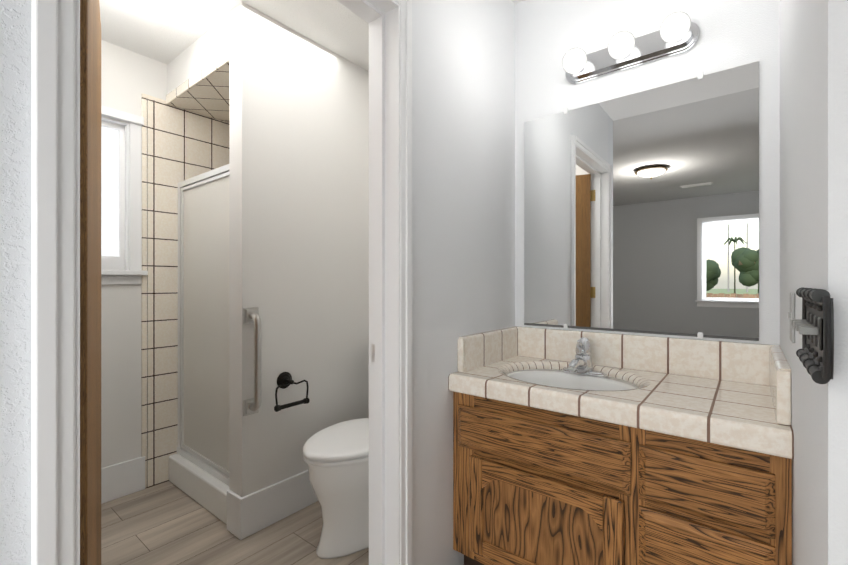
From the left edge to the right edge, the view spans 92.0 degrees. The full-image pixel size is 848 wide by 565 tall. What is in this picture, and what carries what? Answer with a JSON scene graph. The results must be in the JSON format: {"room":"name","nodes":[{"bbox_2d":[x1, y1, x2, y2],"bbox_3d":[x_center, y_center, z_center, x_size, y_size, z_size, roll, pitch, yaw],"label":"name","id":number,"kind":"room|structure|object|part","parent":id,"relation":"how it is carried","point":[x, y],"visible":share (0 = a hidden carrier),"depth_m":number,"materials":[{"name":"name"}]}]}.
{"room":"bathroom","nodes":[
{"label":"bathroom","id":0,"kind":"room"},
{"bbox_2d":[101,40,166,467],"bbox_3d":[-1.435,-0.058,2.486,0.115,2.386,1.600,0,0,38],"label":"wall","id":1,"kind":"structure","parent":0,"point":[114,374],"depth_m":2.18,"materials":[{"name":"white paint"}]},
{"bbox_2d":[101,456,144,503],"bbox_3d":[-1.753,1.045,1.982,0.014,0.180,0.695,0,0,38],"label":"baseboard","id":2,"kind":"structure","parent":1,"relation":"attached to","point":[121,479],"depth_m":2.17,"materials":[{"name":"white"}]},
{"bbox_2d":[101,105,147,284],"bbox_3d":[-1.759,-0.446,2.030,0.145,0.914,0.633,0,0,38],"label":"window","id":3,"kind":"structure","parent":1,"relation":"in","point":[121,203],"depth_m":2.20,"materials":[{"name":"white plastic"}]},
{"bbox_3d":[-1.792,-0.481,2.057,0.008,0.683,0.419,0,0,38],"label":"glass","id":4,"kind":"part","parent":3,"relation":"part of","materials":[{"name":"white glass"}]},
{"bbox_3d":[-1.792,-0.460,2.057,0.060,0.790,0.483,0,0,38],"label":"frame","id":5,"kind":"part","parent":3,"relation":"part of","materials":[{"name":"white plastic"}]},
{"bbox_2d":[141,93,165,487],"bbox_3d":[-1.508,0.048,2.293,0.010,2.174,0.129,0,0,38],"label":"wall tile edge","id":6,"kind":"structure","parent":1,"relation":"attached to","point":[144,308],"depth_m":2.25,"materials":[{"name":"beige tile"}]},
{"bbox_2d":[147,98,228,487],"bbox_3d":[-1.240,0.058,2.630,0.010,2.154,0.933,0,0,38],"label":"wall tile","id":7,"kind":"structure","parent":1,"relation":"attached to","point":[183,144],"depth_m":2.33,"materials":[{"name":"beige tile"}]},
{"bbox_2d":[167,13,228,93],"bbox_3d":[-1.150,-1.141,2.165,0.731,0.220,0.115,0,0,38],"label":"wall","id":8,"kind":"structure","parent":0,"point":[209,46],"depth_m":2.09,"materials":[{"name":"white paint"}]},
{"bbox_2d":[166,51,228,103],"bbox_3d":[-1.186,-1.043,2.112,0.721,0.052,0.012,0,0,38],"label":"trim","id":9,"kind":"structure","parent":8,"relation":"attached to","point":[218,63],"depth_m":2.06,"materials":[{"name":"tile"}]},
{"bbox_2d":[168,63,228,122],"bbox_3d":[-0.926,-1.025,2.438,0.721,0.012,0.822,0,0,38],"label":"tile","id":10,"kind":"structure","parent":8,"relation":"attached to","point":[208,96],"depth_m":2.27,"materials":[{"name":"beige tile"}]},
{"bbox_2d":[99,0,368,70],"bbox_3d":[-0.828,-1.291,1.969,1.708,0.080,2.055,0,0,38],"label":"ceiling","id":11,"kind":"structure","parent":0,"point":[169,36],"depth_m":1.98,"materials":[{"name":"white paint"}]},
{"bbox_2d":[101,481,368,564],"bbox_3d":[-1.536,1.165,-0.244,5.500,0.060,6.400,0,0,38],"label":"floor","id":12,"kind":"structure","parent":0,"point":[167,523],"depth_m":1.82,"materials":[{"name":"wood"}]},
{"bbox_2d":[169,164,228,524],"bbox_3d":[-0.926,0.278,2.438,0.721,1.715,0.822,0,0,38],"label":"shower enclosure","id":13,"kind":"object","parent":12,"relation":"on","point":[199,467],"visible":0.5,"depth_m":2.17,"materials":[{"name":"white glass"}]},
{"bbox_3d":[-1.141,0.203,2.167,0.621,1.465,0.006,0,0,38],"label":"glass","id":14,"kind":"part","parent":13,"relation":"part of","materials":[{"name":"white"}]},
{"bbox_2d":[303,418,368,558],"bbox_3d":[-0.237,0.738,1.936,0.430,0.795,0.746,0,0,38],"label":"toilet","id":15,"kind":"object","parent":12,"relation":"on","point":[336,458],"visible":0.5,"depth_m":1.70,"materials":[{"name":"white ceramic"}]},
{"bbox_3d":[-0.303,0.725,1.854,0.388,0.020,0.527,0,0,38],"label":"seat","id":16,"kind":"part","parent":15,"relation":"part of","materials":[{"name":"white plastic"}]},
{"bbox_3d":[-0.301,0.699,1.856,0.392,0.028,0.541,0,0,38],"label":"lid","id":17,"kind":"part","parent":15,"relation":"part of","materials":[{"name":"white plastic"}]},
{"bbox_2d":[448,326,793,564],"bbox_3d":[0.654,0.675,1.481,0.981,0.920,0.572,0,0,38],"label":"bathroom vanity","id":18,"kind":"object","parent":12,"relation":"on","point":[572,447],"visible":1,"depth_m":1.29,"materials":[{"name":"brown wood"}]},
{"bbox_3d":[0.382,0.819,1.367,0.425,0.251,0.008,0,0,38],"label":"door panel","id":19,"kind":"part","parent":18,"relation":"part of","materials":[{"name":"brown wood"}]},
{"bbox_2d":[498,361,648,390],"bbox_3d":[0.555,0.440,1.575,0.550,0.177,0.464,0,0,38],"label":"sink","id":20,"kind":"object","parent":18,"relation":"in","point":[598,375],"depth_m":1.67,"materials":[{"name":"white ceramic"}]},
{"bbox_2d":[561,337,606,377],"bbox_3d":[0.624,0.304,1.653,0.184,0.150,0.188,0,0,38],"label":"faucet","id":21,"kind":"object","parent":18,"relation":"on","point":[581,366],"depth_m":1.67,"materials":[{"name":"silver metal"}]},
{"bbox_2d":[0,0,514,564],"bbox_3d":[-0.174,-0.115,1.321,0.115,2.500,1.855,0,0,38],"label":"wall","id":22,"kind":"structure","parent":0,"point":[463,167],"depth_m":1.50,"materials":[{"name":"white paint"}]},
{"bbox_2d":[31,0,79,564],"bbox_3d":[-0.652,0.090,0.711,0.149,2.089,0.059,0,0,38],"label":"door frame","id":23,"kind":"structure","parent":22,"relation":"attached to","point":[52,282],"depth_m":0.66,"materials":[{"name":"white wood"}]},
{"bbox_2d":[80,0,100,564],"bbox_3d":[-0.915,0.118,1.115,0.035,2.018,0.800,0,0,-37],"label":"door leaf","id":24,"kind":"structure","parent":22,"relation":"in","point":[90,286],"depth_m":0.89,"materials":[{"name":"brown wood"}]},
{"bbox_2d":[372,344,374,361],"bbox_3d":[-0.169,0.240,1.393,0.026,0.060,0.002,0,0,38],"label":"strike plate","id":25,"kind":"object","parent":22,"relation":"attached to","point":[373,352],"visible":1,"depth_m":1.39,"materials":[{"name":"silver metal"}]},
{"bbox_2d":[375,12,384,564],"bbox_3d":[-0.148,0.120,1.370,0.035,2.030,0.012,0,0,38],"label":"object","id":26,"kind":"object","parent":22,"relation":"attached to","point":[379,290],"visible":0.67,"depth_m":1.36,"materials":[{"name":"white wood"}]},
{"bbox_2d":[369,0,411,564],"bbox_3d":[-0.114,0.091,1.388,0.149,2.089,0.059,0,0,38],"label":"door frame","id":27,"kind":"structure","parent":22,"relation":"attached to","point":[392,287],"depth_m":1.35,"materials":[{"name":"white wood"}]},
{"bbox_3d":[-0.062,0.091,1.351,0.022,2.089,0.053,0,0,38],"label":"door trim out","id":28,"kind":"part","parent":27,"relation":"part of","materials":[{"name":"white wood"}]},
{"bbox_2d":[229,2,368,496],"bbox_3d":[-0.596,-0.058,2.182,0.115,2.386,0.832,0,0,38],"label":"wall","id":29,"kind":"structure","parent":0,"point":[299,190],"depth_m":2.02,"materials":[{"name":"white paint"}]},
{"bbox_2d":[227,490,241,537],"bbox_3d":[-0.859,1.045,1.851,0.115,0.180,0.014,0,0,38],"label":"baseboard","id":30,"kind":"structure","parent":29,"relation":"attached to","point":[233,498],"depth_m":1.84,"materials":[{"name":"white"}]},
{"bbox_2d":[243,307,260,415],"bbox_3d":[-0.755,0.355,1.828,0.076,0.483,0.072,0,0,38],"label":"grab rail","id":31,"kind":"object","parent":29,"relation":"attached to","point":[251,405],"visible":1,"depth_m":1.81,"materials":[{"name":"silver metal"}]},
{"bbox_2d":[239,469,317,539],"bbox_3d":[-0.550,1.045,2.136,0.014,0.180,0.846,0,0,38],"label":"baseboard","id":32,"kind":"structure","parent":29,"relation":"attached to","point":[261,509],"depth_m":1.93,"materials":[{"name":"white wood"}]},
{"bbox_2d":[274,372,309,411],"bbox_3d":[-0.646,0.513,1.958,0.084,0.160,0.187,0,0,38],"label":"toilet paper holder","id":33,"kind":"object","parent":29,"relation":"attached to","point":[284,380],"visible":1,"depth_m":1.96,"materials":[{"name":"black metal"}]},
{"bbox_2d":[512,0,524,4],"bbox_3d":[0.951,-1.405,0.555,2.600,0.080,2.055,0,0,38],"label":"ceiling","id":34,"kind":"structure","parent":0,"point":[515,2],"depth_m":1.99,"materials":[{"name":"white paint"}]},
{"bbox_2d":[515,0,779,344],"bbox_3d":[0.786,-0.115,1.815,4.427,2.500,0.115,0,0,38],"label":"wall","id":35,"kind":"structure","parent":0,"point":[549,34],"depth_m":1.64,"materials":[{"name":"white paint"}]},
{"bbox_2d":[562,12,699,83],"bbox_3d":[0.796,-0.940,1.641,0.504,0.114,0.146,0,0,38],"label":"sconce","id":36,"kind":"object","parent":35,"relation":"attached to","point":[677,33],"visible":1,"depth_m":1.62,"materials":[{"name":"silver metal"}]},
{"bbox_2d":[524,61,758,340],"bbox_3d":[0.828,-0.289,1.703,0.876,1.000,0.009,0,0,38],"label":"vanity mirror","id":37,"kind":"object","parent":35,"relation":"attached to","point":[641,212],"visible":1,"depth_m":1.64,"materials":[{"name":"clear glass"}]},
{"bbox_2d":[780,0,847,564],"bbox_3d":[0.920,-0.115,0.934,0.115,2.500,1.100,0,0,38],"label":"wall","id":38,"kind":"structure","parent":0,"point":[813,144],"depth_m":0.63,"materials":[{"name":"white paint"}]},
{"bbox_2d":[788,292,794,342],"bbox_3d":[0.853,0.080,0.951,0.009,0.114,0.070,0,0,38],"label":"switch plate","id":39,"kind":"object","parent":38,"relation":"attached to","point":[791,314],"visible":0.98,"depth_m":0.92,"materials":[{"name":"grey plastic"}]},
{"bbox_2d":[791,287,833,383],"bbox_3d":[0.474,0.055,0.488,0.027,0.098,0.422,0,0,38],"label":"switch","id":40,"kind":"object","parent":38,"relation":"attached to","point":[814,326],"visible":1,"depth_m":0.41,"materials":[{"name":"grey metal"}]},
{"bbox_3d":[-0.387,-1.140,1.053,0.115,0.450,0.846,0,0,38],"label":"wall","id":41,"kind":"structure","parent":0,"visible":0},
{"bbox_2d":[336,0,398,22],"bbox_3d":[-0.387,-0.905,1.053,0.139,0.020,0.806,0,0,38],"label":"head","id":42,"kind":"object","parent":41,"relation":"attached to","point":[384,6],"visible":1,"depth_m":1.33},
{"bbox_2d":[347,0,381,19],"bbox_3d":[-0.395,-0.889,1.059,0.035,0.012,0.782,0,0,38],"label":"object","id":43,"kind":"object","parent":42,"relation":"attached to","point":[369,9],"visible":1,"depth_m":1.32,"materials":[{"name":"white"}]}
]}

